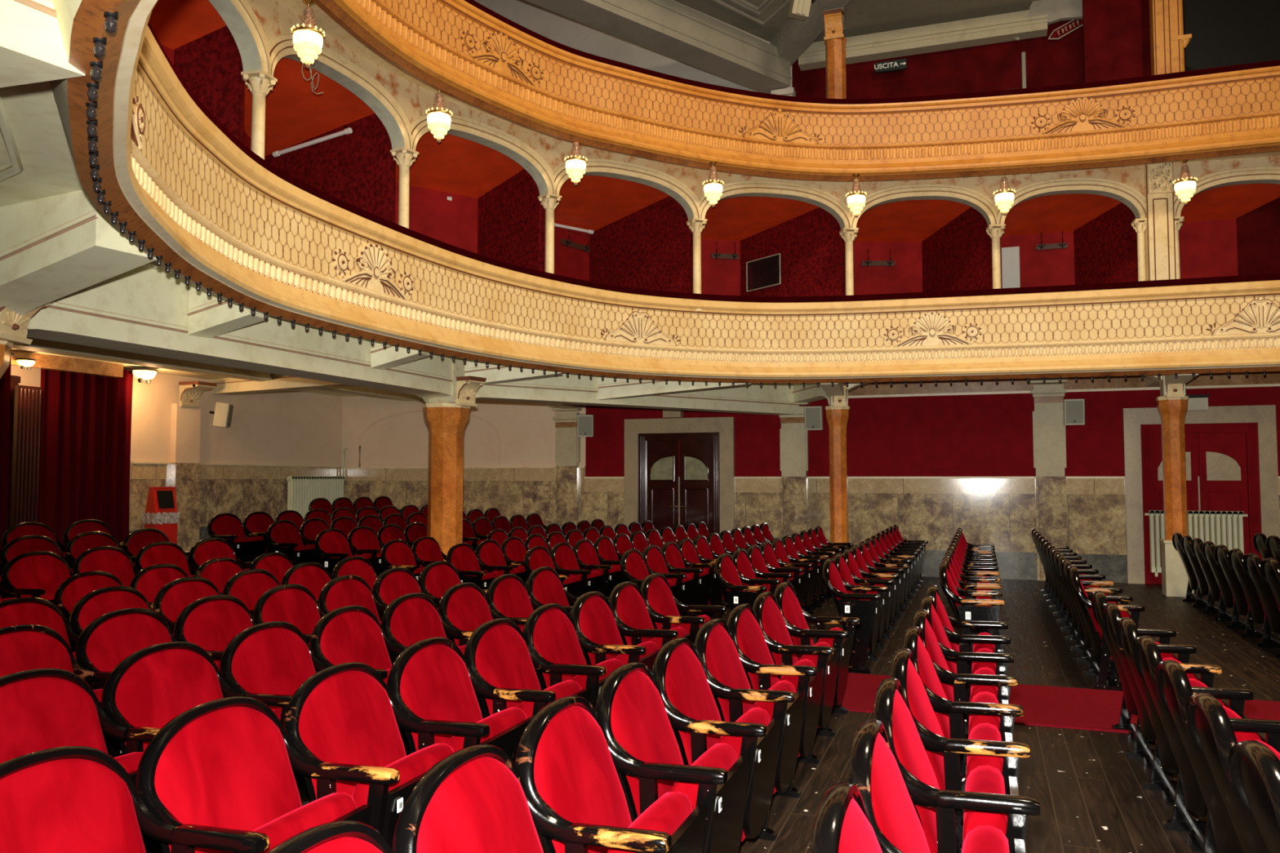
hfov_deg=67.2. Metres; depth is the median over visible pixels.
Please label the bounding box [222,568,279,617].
seat
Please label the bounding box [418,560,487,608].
seat
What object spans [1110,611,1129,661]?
seat cushion
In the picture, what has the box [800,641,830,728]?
seat cushion
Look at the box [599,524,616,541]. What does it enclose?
seat
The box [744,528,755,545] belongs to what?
cushion
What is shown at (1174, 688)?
seat
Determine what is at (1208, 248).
wall
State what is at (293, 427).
wall
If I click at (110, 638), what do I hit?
cushion
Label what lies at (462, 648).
seat cushion
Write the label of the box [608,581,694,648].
seat
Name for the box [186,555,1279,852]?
floor
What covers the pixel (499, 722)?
seat cushion
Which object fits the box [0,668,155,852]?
seat
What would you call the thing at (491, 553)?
cushion
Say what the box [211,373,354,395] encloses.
ceiling beam
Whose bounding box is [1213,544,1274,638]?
seat
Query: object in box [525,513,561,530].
seat
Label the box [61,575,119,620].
cushion
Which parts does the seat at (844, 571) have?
frame, armrest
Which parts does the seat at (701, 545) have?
frame, armrest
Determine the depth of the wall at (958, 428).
14.59 m
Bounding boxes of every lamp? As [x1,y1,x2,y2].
[15,358,35,369]
[130,368,158,383]
[272,127,352,157]
[290,0,325,68]
[425,88,453,142]
[554,222,593,234]
[564,142,587,185]
[702,160,724,207]
[845,173,866,217]
[993,174,1015,215]
[1173,160,1197,204]
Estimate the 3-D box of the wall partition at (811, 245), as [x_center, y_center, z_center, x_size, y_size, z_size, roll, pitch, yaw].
[2.135,-2.008,13.606,0.080,2.220,1.979,2,-4,-38]
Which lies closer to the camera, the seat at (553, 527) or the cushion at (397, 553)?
the cushion at (397, 553)
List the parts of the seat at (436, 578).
armrest, frame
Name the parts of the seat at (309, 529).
armrest, frame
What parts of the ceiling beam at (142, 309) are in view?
beam moulding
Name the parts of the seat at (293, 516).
frame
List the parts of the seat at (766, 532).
frame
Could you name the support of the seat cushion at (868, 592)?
on the seat at (844, 571)
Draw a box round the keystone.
[662,408,683,417]
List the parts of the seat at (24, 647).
frame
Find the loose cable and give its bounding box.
[301,62,323,94]
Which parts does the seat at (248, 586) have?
frame, armrest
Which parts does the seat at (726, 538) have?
frame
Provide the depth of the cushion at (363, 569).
7.78 m
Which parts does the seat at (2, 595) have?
frame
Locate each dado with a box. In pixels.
[128,461,342,541]
[341,466,1279,582]
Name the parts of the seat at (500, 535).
frame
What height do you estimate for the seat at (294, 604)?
0.822 m
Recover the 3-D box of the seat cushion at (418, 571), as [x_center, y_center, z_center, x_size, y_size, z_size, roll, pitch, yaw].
[-2.259,1.642,9.828,0.122,0.400,0.444,-1,-3,20]
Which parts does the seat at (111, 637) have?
armrest, frame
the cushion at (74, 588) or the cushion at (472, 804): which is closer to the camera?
the cushion at (472, 804)
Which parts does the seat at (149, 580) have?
armrest, frame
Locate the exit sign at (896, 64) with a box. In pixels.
[874,58,906,73]
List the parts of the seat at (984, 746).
frame, armrest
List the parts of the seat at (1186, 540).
frame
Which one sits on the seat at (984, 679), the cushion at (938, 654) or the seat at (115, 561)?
the cushion at (938, 654)
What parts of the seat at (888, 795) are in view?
frame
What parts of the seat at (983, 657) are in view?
frame, armrest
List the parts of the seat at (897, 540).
frame, armrest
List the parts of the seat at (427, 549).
armrest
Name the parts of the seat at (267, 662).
armrest, frame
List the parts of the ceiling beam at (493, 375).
beam moulding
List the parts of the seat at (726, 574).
frame, row plate, panel, armrest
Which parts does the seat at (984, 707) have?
frame, armrest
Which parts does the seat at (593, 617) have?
frame, armrest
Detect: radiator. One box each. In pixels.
[9,385,41,527]
[286,475,345,518]
[1144,510,1248,576]
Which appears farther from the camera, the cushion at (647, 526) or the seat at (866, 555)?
the cushion at (647, 526)
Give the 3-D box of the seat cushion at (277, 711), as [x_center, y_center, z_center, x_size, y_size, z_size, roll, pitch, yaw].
[-1.379,1.332,4.095,0.122,0.400,0.444,-1,-3,20]
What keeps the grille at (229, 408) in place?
attached to the wall speaker at (223, 412)
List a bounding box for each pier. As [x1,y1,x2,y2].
[1131,161,1184,281]
[1149,0,1191,75]
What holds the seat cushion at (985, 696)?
on the seat at (984, 707)
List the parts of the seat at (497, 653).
frame, armrest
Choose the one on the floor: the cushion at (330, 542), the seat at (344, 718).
the seat at (344, 718)
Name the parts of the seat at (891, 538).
frame, armrest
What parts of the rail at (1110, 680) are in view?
floor plate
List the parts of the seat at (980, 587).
frame, armrest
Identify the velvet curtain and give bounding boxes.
[0,352,13,550]
[37,367,133,552]
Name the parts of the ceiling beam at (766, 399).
beam moulding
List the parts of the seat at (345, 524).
frame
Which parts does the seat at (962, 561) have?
frame, armrest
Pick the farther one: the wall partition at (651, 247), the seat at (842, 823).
the wall partition at (651, 247)
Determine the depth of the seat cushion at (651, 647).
5.25 m
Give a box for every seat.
[0,534,74,573]
[0,551,73,604]
[0,564,10,599]
[0,581,15,601]
[0,597,89,685]
[0,624,116,757]
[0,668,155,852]
[0,746,177,852]
[1,521,72,568]
[53,570,123,652]
[62,519,123,549]
[65,531,134,565]
[69,586,173,635]
[72,546,138,586]
[75,608,176,757]
[101,641,245,852]
[122,528,195,575]
[129,564,188,611]
[134,541,198,577]
[135,696,371,852]
[152,576,220,633]
[173,594,256,671]
[188,537,252,570]
[194,557,244,595]
[207,513,263,568]
[219,621,328,799]
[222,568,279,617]
[242,511,274,555]
[248,552,293,585]
[253,583,324,644]
[264,820,394,852]
[266,520,320,565]
[274,510,305,545]
[281,562,331,602]
[283,662,454,849]
[299,518,329,564]
[303,508,332,526]
[308,497,334,516]
[309,605,411,755]
[314,528,372,577]
[317,574,395,666]
[329,516,358,555]
[330,507,358,524]
[331,556,382,621]
[332,497,357,515]
[347,526,386,576]
[353,496,379,514]
[355,506,383,522]
[357,515,383,550]
[372,567,450,639]
[373,496,400,513]
[377,524,418,568]
[378,505,406,520]
[380,539,424,582]
[380,592,482,755]
[382,513,408,532]
[386,637,533,764]
[392,744,569,852]
[400,504,420,519]
[404,522,427,547]
[406,511,427,528]
[411,536,446,568]
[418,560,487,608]
[419,503,427,518]
[438,582,523,719]
[445,542,501,595]
[462,511,476,537]
[462,518,486,570]
[463,617,591,718]
[466,508,484,524]
[471,516,493,540]
[475,539,528,585]
[484,507,501,523]
[485,573,542,687]
[486,528,508,564]
[491,515,512,534]
[501,536,527,568]
[507,526,528,544]
[509,514,529,533]
[515,695,706,852]
[523,603,623,709]
[524,533,551,553]
[524,546,583,606]
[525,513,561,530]
[525,566,608,689]
[527,524,546,540]
[545,523,565,537]
[545,531,567,550]
[550,542,605,594]
[561,521,577,536]
[564,528,584,548]
[569,591,661,671]
[573,538,623,597]
[576,520,591,534]
[582,527,600,545]
[591,518,604,532]
[593,536,627,582]
[595,662,750,852]
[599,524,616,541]
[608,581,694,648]
[612,533,641,559]
[613,523,631,537]
[620,548,679,599]
[627,521,644,534]
[629,530,648,555]
[640,520,654,534]
[640,573,726,644]
[642,544,696,616]
[644,528,663,550]
[652,637,781,852]
[659,526,679,545]
[661,541,711,614]
[672,524,693,542]
[677,537,723,615]
[684,523,698,540]
[693,535,728,614]
[693,618,805,840]
[695,521,709,539]
[706,532,732,608]
[715,552,773,610]
[719,530,741,601]
[726,603,824,798]
[730,528,750,551]
[732,548,780,594]
[741,525,761,548]
[746,544,796,593]
[750,524,771,545]
[752,591,839,764]
[759,522,782,542]
[759,541,807,608]
[771,537,815,606]
[773,582,860,737]
[781,534,823,614]
[791,532,828,608]
[800,529,835,601]
[807,528,843,596]
[808,782,889,852]
[814,525,853,591]
[822,558,881,674]
[833,553,888,661]
[843,548,893,648]
[848,719,1025,852]
[851,544,898,639]
[857,541,903,630]
[865,537,907,622]
[871,534,911,614]
[873,677,1039,852]
[875,532,915,608]
[880,529,918,602]
[884,528,920,596]
[888,525,923,591]
[891,648,1030,852]
[893,524,928,586]
[903,626,1022,852]
[913,609,1017,810]
[920,595,1013,773]
[926,585,1010,737]
[938,561,1004,666]
[942,556,1002,606]
[944,551,1001,605]
[946,546,999,599]
[948,543,999,591]
[951,540,998,599]
[952,537,997,591]
[953,533,996,583]
[955,531,995,582]
[956,529,995,577]
[957,527,995,571]
[1031,528,1072,597]
[1033,530,1076,603]
[1035,533,1081,608]
[1038,535,1086,615]
[1041,538,1092,622]
[1044,542,1098,631]
[1048,545,1105,639]
[1052,549,1113,650]
[1056,554,1122,663]
[1061,559,1133,677]
[1066,565,1144,691]
[1090,591,1196,758]
[1102,602,1221,791]
[1115,617,1253,832]
[1133,635,1279,852]
[1155,659,1279,852]
[1172,532,1218,607]
[1181,534,1230,613]
[1185,693,1268,852]
[1191,537,1244,621]
[1201,541,1258,629]
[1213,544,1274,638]
[1227,548,1279,648]
[1227,740,1279,852]
[1243,552,1279,658]
[1253,533,1274,559]
[1260,558,1279,608]
[1266,535,1279,564]
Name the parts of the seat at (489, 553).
frame, armrest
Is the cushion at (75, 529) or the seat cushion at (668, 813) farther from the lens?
the cushion at (75, 529)
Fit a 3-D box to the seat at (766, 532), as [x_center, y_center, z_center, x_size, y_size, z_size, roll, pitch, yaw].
[1.956,1.782,13.721,0.444,0.822,0.610,-1,-3,20]
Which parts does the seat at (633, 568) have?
frame, armrest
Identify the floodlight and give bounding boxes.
[787,0,815,20]
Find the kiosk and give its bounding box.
[142,486,180,544]
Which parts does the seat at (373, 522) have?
frame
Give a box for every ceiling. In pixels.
[0,80,363,396]
[148,0,1279,241]
[677,0,1039,42]
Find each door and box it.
[624,417,734,535]
[1001,246,1020,288]
[1122,404,1279,584]
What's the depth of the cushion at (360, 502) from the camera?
15.94 m
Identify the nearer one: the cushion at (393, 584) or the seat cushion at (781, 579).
the cushion at (393, 584)
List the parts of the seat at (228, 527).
armrest, frame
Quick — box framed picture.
[746,253,781,292]
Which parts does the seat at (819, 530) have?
frame, armrest, armrest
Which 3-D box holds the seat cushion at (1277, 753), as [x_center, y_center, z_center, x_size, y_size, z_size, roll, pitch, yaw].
[2.084,1.283,3.181,0.122,0.400,0.444,-1,-3,20]
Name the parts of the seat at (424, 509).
frame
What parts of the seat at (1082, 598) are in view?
frame, armrest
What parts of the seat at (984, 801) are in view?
frame, armrest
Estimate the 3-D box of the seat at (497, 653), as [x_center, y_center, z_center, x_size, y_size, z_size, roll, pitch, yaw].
[-0.471,1.268,4.214,0.446,0.822,0.602,-1,-3,20]
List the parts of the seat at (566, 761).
frame, armrest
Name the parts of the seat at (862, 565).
frame, armrest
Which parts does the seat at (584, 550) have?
frame, armrest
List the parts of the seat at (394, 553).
frame, armrest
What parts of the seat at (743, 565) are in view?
frame, armrest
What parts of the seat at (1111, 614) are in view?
frame, armrest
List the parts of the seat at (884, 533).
frame, armrest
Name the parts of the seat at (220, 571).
frame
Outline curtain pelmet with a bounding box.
[10,349,123,377]
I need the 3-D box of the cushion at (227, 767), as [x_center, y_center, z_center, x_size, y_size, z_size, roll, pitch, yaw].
[-1.122,1.034,2.688,0.176,0.466,0.488,-1,-3,20]
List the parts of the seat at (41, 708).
frame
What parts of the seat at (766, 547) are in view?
frame, armrest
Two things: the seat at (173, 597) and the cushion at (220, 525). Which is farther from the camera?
the cushion at (220, 525)
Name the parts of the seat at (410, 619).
frame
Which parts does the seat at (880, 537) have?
frame, armrest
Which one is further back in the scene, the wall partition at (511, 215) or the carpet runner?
the wall partition at (511, 215)
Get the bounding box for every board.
[560,229,590,252]
[711,241,738,259]
[861,248,895,266]
[1035,231,1067,250]
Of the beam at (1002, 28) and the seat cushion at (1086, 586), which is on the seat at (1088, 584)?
the seat cushion at (1086, 586)
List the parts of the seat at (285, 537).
panel, armrest, frame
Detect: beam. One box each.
[0,0,84,87]
[0,189,156,315]
[12,337,421,401]
[26,265,453,403]
[186,282,268,337]
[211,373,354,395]
[370,341,430,369]
[463,359,562,385]
[475,372,799,415]
[524,0,791,93]
[537,402,582,408]
[597,376,751,399]
[769,0,851,66]
[792,382,829,404]
[798,9,1047,71]
[820,382,844,398]
[848,374,1162,391]
[1144,376,1159,386]
[1164,373,1198,385]
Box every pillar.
[0,299,56,378]
[422,357,486,560]
[822,6,846,98]
[825,382,850,549]
[1155,374,1194,596]
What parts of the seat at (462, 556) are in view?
frame, panel, armrest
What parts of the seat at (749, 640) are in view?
frame, armrest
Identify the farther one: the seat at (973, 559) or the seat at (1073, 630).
the seat at (973, 559)
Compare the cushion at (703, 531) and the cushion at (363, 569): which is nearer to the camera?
the cushion at (363, 569)
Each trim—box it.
[0,94,23,181]
[7,375,20,529]
[143,261,171,272]
[358,409,502,466]
[711,0,791,25]
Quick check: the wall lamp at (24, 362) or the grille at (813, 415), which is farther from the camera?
the grille at (813, 415)
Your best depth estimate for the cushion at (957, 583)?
7.69 m
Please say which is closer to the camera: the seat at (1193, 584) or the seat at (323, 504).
the seat at (1193, 584)
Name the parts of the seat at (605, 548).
frame, armrest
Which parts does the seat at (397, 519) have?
frame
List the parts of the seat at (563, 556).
frame, armrest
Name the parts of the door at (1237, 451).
pane, pane moulding, pane, pane moulding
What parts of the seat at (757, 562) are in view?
frame, armrest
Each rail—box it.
[1057,603,1117,684]
[1128,723,1204,852]
[1191,593,1279,644]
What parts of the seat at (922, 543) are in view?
frame, armrest, armrest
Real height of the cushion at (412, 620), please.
0.466 m
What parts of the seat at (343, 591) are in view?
frame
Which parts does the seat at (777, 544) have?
frame, armrest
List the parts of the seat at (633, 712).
frame, armrest, number plate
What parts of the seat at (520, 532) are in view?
frame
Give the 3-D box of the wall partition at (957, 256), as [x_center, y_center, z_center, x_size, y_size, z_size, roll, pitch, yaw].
[4.457,-2.012,13.537,0.080,2.220,1.811,1,-3,-12]
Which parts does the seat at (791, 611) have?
frame, armrest, armrest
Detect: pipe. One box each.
[342,448,346,481]
[1013,37,1026,88]
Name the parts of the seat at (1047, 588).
frame, armrest, armrest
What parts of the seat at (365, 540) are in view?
frame, armrest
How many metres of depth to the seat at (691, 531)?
13.53 m
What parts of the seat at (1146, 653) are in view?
frame, armrest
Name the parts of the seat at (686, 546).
frame, armrest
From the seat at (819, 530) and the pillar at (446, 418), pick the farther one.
the seat at (819, 530)
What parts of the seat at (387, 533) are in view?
frame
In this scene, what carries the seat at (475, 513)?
on the floor
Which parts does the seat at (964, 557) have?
frame, armrest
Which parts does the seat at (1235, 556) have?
frame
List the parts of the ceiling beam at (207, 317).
beam moulding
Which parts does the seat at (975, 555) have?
frame, armrest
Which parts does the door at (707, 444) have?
pane, pane moulding, pane moulding, pane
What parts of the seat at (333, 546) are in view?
panel, armrest, frame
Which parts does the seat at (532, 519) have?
frame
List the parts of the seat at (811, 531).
frame, armrest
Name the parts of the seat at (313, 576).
frame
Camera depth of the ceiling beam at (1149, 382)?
13.12 m
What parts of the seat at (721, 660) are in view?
frame, armrest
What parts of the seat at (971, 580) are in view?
frame, armrest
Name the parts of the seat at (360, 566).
frame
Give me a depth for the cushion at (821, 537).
12.73 m
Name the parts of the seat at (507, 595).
frame, armrest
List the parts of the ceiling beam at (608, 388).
beam moulding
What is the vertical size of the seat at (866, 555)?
0.822 m
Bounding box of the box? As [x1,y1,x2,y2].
[1184,388,1209,410]
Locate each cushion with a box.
[0,597,15,601]
[0,602,71,648]
[0,631,73,677]
[0,677,107,763]
[6,538,61,561]
[7,524,57,543]
[8,555,70,597]
[40,592,55,599]
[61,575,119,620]
[68,522,111,541]
[71,534,117,559]
[78,591,149,629]
[85,613,171,684]
[93,688,102,702]
[114,751,143,773]
[115,648,223,752]
[122,582,130,586]
[127,531,168,555]
[140,545,191,575]
[154,706,302,852]
[160,581,218,622]
[194,541,235,565]
[211,515,245,539]
[220,792,356,852]
[231,627,315,711]
[233,537,259,543]
[246,514,273,540]
[261,588,320,634]
[271,522,303,547]
[273,706,281,720]
[278,512,303,529]
[292,544,315,563]
[298,671,406,799]
[303,520,328,545]
[305,837,382,852]
[311,499,333,514]
[319,531,351,557]
[320,611,391,670]
[325,579,380,621]
[333,519,357,537]
[337,560,376,591]
[345,555,368,558]
[351,528,381,556]
[351,742,454,808]
[355,497,374,509]
[358,508,379,519]
[360,517,382,534]
[368,552,381,558]
[376,497,392,513]
[379,571,421,605]
[381,526,406,544]
[382,507,399,519]
[382,668,391,684]
[385,542,416,565]
[390,598,446,656]
[400,644,482,751]
[403,506,418,519]
[413,567,424,573]
[416,756,543,852]
[422,506,427,518]
[425,564,460,597]
[446,586,493,646]
[448,706,527,751]
[451,546,480,576]
[457,644,466,655]
[462,520,475,542]
[469,510,484,523]
[469,539,486,545]
[474,572,501,579]
[475,624,541,715]
[480,542,506,573]
[486,509,500,522]
[490,531,507,547]
[493,577,533,629]
[494,517,511,533]
[499,567,525,575]
[511,528,528,544]
[512,515,528,531]
[518,680,581,718]
[528,515,544,528]
[529,549,555,570]
[533,570,569,606]
[533,608,586,688]
[533,706,632,852]
[548,524,563,534]
[549,533,566,549]
[555,545,579,577]
[563,576,578,584]
[564,523,576,534]
[568,531,583,548]
[573,657,623,689]
[576,570,600,580]
[577,542,600,571]
[579,521,591,534]
[579,596,623,665]
[593,520,604,532]
[598,538,618,566]
[598,565,620,574]
[602,527,615,541]
[607,791,693,852]
[610,671,684,816]
[615,640,658,664]
[616,535,632,555]
[616,586,654,645]
[617,525,630,537]
[626,551,648,579]
[631,524,643,533]
[633,533,648,552]
[644,522,653,533]
[647,547,671,580]
[647,577,682,629]
[648,530,663,549]
[650,626,687,648]
[662,528,677,545]
[665,544,687,574]
[665,644,722,765]
[667,580,674,586]
[670,574,691,584]
[671,742,737,810]
[675,526,687,542]
[679,614,711,634]
[682,541,702,573]
[687,568,707,578]
[697,537,713,568]
[698,523,709,538]
[703,567,715,605]
[705,625,755,721]
[710,534,724,559]
[720,556,744,591]
[722,532,736,551]
[733,530,746,548]
[737,551,759,591]
[737,609,779,689]
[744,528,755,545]
[751,547,771,586]
[752,680,795,794]
[753,526,764,542]
[761,583,779,591]
[761,596,798,678]
[762,524,773,540]
[764,543,782,578]
[775,540,790,573]
[776,577,792,582]
[779,658,815,757]
[782,586,813,660]
[785,537,799,563]
[787,572,802,578]
[795,534,807,563]
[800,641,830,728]
[803,532,815,559]
[811,529,822,551]
[817,528,828,548]
[817,626,842,647]
[829,561,847,599]
[837,797,882,852]
[839,556,855,599]
[848,551,862,593]
[856,547,869,586]
[862,543,875,578]
[866,591,877,594]
[869,541,880,568]
[871,731,930,852]
[875,537,886,573]
[880,535,889,559]
[884,533,893,555]
[888,530,897,547]
[892,528,901,545]
[892,688,939,852]
[896,526,903,542]
[906,657,945,790]
[916,635,950,737]
[924,617,954,701]
[931,603,956,673]
[936,592,959,652]
[946,567,961,610]
[948,561,964,598]
[951,557,965,598]
[952,552,966,590]
[954,548,967,582]
[955,545,964,564]
[957,542,965,559]
[958,538,966,555]
[960,533,967,548]
[960,537,966,551]
[961,531,968,545]
[961,825,1009,852]
[962,765,1007,843]
[965,723,1003,780]
[968,691,999,736]
[970,666,997,702]
[971,648,995,674]
[973,631,995,653]
[975,596,991,599]
[976,582,990,589]
[976,588,991,591]
[1080,580,1102,639]
[1084,585,1099,587]
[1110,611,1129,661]
[1155,640,1174,659]
[1162,657,1196,679]
[1188,678,1224,706]
[1222,705,1261,742]
[1257,739,1279,759]
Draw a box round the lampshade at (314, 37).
[292,29,323,48]
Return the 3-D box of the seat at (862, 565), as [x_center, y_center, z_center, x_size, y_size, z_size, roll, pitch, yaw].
[2.228,1.530,9.058,0.446,0.822,0.602,-1,-3,20]
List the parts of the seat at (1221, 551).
frame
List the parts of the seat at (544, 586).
frame, armrest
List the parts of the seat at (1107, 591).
frame, armrest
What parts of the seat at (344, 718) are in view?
frame, armrest, number plate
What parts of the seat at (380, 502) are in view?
frame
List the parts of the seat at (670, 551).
frame, armrest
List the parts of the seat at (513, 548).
armrest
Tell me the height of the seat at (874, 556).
0.822 m
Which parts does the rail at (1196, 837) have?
floor plate, floor plate, floor plate, floor plate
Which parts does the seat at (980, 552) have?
frame, armrest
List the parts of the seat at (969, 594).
frame, armrest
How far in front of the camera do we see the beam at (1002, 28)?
14.43 m
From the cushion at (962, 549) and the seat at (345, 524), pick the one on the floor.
the seat at (345, 524)
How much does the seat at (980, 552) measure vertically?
0.822 m
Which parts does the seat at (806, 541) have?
frame, armrest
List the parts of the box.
lid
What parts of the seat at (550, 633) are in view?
frame, armrest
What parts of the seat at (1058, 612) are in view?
frame, armrest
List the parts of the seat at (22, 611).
frame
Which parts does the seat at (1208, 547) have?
frame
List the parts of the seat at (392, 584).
frame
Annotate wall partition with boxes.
[173,25,244,143]
[265,113,395,222]
[477,168,544,271]
[589,195,693,293]
[740,207,845,296]
[921,206,992,292]
[1073,202,1137,284]
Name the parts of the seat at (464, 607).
armrest, frame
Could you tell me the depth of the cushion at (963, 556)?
10.24 m
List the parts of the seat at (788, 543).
frame, armrest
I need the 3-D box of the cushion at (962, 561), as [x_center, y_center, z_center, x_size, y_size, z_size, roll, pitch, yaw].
[3.296,1.418,9.799,0.176,0.466,0.488,-1,-3,20]
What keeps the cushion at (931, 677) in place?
on the seat at (984, 707)
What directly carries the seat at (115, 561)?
on the floor
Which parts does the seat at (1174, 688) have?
frame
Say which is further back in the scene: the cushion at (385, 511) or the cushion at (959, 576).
the cushion at (385, 511)
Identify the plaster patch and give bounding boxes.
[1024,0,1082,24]
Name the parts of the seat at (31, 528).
frame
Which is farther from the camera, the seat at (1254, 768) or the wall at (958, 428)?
the wall at (958, 428)
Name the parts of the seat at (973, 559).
frame, armrest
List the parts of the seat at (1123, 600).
frame, armrest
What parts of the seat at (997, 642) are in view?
frame, armrest, armrest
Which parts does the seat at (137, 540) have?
frame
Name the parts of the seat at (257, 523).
armrest, frame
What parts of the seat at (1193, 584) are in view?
frame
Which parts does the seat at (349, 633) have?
frame, armrest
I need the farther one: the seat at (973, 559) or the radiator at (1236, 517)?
the radiator at (1236, 517)
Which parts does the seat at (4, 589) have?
frame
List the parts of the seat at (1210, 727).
frame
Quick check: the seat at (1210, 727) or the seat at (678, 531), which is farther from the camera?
the seat at (678, 531)
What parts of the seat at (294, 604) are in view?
frame, armrest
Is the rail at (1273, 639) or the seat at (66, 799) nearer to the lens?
the seat at (66, 799)
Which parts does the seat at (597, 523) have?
frame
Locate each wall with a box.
[10,364,342,484]
[160,44,1238,295]
[342,0,1279,524]
[1082,0,1279,82]
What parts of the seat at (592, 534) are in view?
frame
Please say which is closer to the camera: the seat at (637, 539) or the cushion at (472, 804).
the cushion at (472, 804)
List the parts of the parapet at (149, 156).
light bulb, light bulb, light bulb, light bulb, light bulb, light bulb, light bulb, light bulb, light bulb, light bulb, light bulb, light bulb, light bulb, light bulb, light bulb, light bulb, light bulb, light bulb, light bulb, light bulb, light bulb, light bulb, light bulb, light bulb, light bulb, light bulb, light bulb, light bulb, light bulb, light bulb, light bulb, light bulb, light bulb, light bulb, light bulb, light bulb, bead moulding, scale pattern panel, rail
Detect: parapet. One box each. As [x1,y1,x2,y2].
[50,0,1279,386]
[312,0,1279,181]
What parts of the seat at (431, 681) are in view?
frame, armrest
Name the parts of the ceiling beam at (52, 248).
beam moulding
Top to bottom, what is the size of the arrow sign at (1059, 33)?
0.296 m
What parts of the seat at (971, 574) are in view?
frame, armrest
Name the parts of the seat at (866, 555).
frame, armrest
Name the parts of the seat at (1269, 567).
frame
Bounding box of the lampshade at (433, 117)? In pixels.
[426,111,451,124]
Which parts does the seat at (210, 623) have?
armrest, frame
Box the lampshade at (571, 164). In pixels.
[565,159,586,169]
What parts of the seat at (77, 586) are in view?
armrest, frame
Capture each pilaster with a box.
[169,381,217,551]
[548,404,583,527]
[770,87,795,96]
[779,402,809,537]
[1028,377,1069,581]
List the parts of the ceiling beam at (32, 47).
beam moulding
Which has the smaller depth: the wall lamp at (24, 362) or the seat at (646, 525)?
the wall lamp at (24, 362)
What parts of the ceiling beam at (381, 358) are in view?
beam moulding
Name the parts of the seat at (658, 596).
frame, armrest, armrest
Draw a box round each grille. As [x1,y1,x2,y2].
[226,404,233,426]
[805,407,821,428]
[1065,400,1083,423]
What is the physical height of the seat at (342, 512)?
0.822 m
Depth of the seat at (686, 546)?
9.97 m
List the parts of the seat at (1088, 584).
frame, armrest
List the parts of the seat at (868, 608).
frame, row plate, panel, armrest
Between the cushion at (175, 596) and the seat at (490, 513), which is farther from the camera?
the seat at (490, 513)
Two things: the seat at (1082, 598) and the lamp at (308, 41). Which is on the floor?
the seat at (1082, 598)
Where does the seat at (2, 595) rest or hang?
on the floor
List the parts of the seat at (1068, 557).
frame, armrest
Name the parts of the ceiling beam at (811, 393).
beam moulding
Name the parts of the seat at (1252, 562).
frame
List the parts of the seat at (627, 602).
frame, armrest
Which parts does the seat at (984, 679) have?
frame, armrest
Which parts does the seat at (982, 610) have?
frame, row plate, panel, armrest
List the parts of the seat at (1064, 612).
frame, armrest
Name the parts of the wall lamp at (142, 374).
lamp shade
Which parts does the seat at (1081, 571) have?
frame, armrest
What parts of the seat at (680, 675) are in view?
frame, armrest, number plate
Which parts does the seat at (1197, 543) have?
frame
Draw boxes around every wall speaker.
[209,402,233,427]
[577,414,593,436]
[804,405,823,430]
[1062,398,1085,425]
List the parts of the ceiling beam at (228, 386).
beam moulding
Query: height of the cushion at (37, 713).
0.466 m
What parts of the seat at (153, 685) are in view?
armrest, frame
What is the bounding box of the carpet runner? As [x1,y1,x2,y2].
[841,672,1279,733]
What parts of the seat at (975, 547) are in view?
frame, armrest, armrest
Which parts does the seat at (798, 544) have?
frame, armrest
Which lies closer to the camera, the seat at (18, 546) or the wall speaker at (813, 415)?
the seat at (18, 546)
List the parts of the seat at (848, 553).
frame, armrest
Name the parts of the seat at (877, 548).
frame, armrest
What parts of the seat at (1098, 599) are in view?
frame, armrest, armrest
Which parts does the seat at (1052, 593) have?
frame, armrest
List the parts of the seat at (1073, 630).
frame, armrest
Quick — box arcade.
[208,0,1279,311]
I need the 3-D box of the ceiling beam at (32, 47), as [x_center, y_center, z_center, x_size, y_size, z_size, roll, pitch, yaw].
[-2.024,-1.114,2.269,0.362,0.570,1.408,-1,-3,16]
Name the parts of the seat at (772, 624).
frame, armrest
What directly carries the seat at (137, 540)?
on the floor
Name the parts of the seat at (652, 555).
frame, armrest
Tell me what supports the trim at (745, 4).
attached to the ceiling at (863, 17)
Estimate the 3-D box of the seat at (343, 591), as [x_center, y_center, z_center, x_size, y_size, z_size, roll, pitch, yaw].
[-1.738,1.374,6.170,0.446,0.822,0.602,-1,-3,20]
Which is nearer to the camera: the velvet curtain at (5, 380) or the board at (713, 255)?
the velvet curtain at (5, 380)
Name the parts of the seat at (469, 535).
armrest, frame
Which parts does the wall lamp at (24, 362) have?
lamp shade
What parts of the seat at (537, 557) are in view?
frame, armrest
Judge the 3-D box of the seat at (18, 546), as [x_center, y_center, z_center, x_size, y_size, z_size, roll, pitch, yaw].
[-4.920,1.316,7.974,0.446,0.822,0.602,-1,-3,20]
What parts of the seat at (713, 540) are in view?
frame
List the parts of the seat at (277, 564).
frame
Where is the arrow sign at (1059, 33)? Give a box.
[1048,18,1082,39]
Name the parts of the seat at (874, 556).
frame, armrest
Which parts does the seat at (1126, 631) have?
frame, armrest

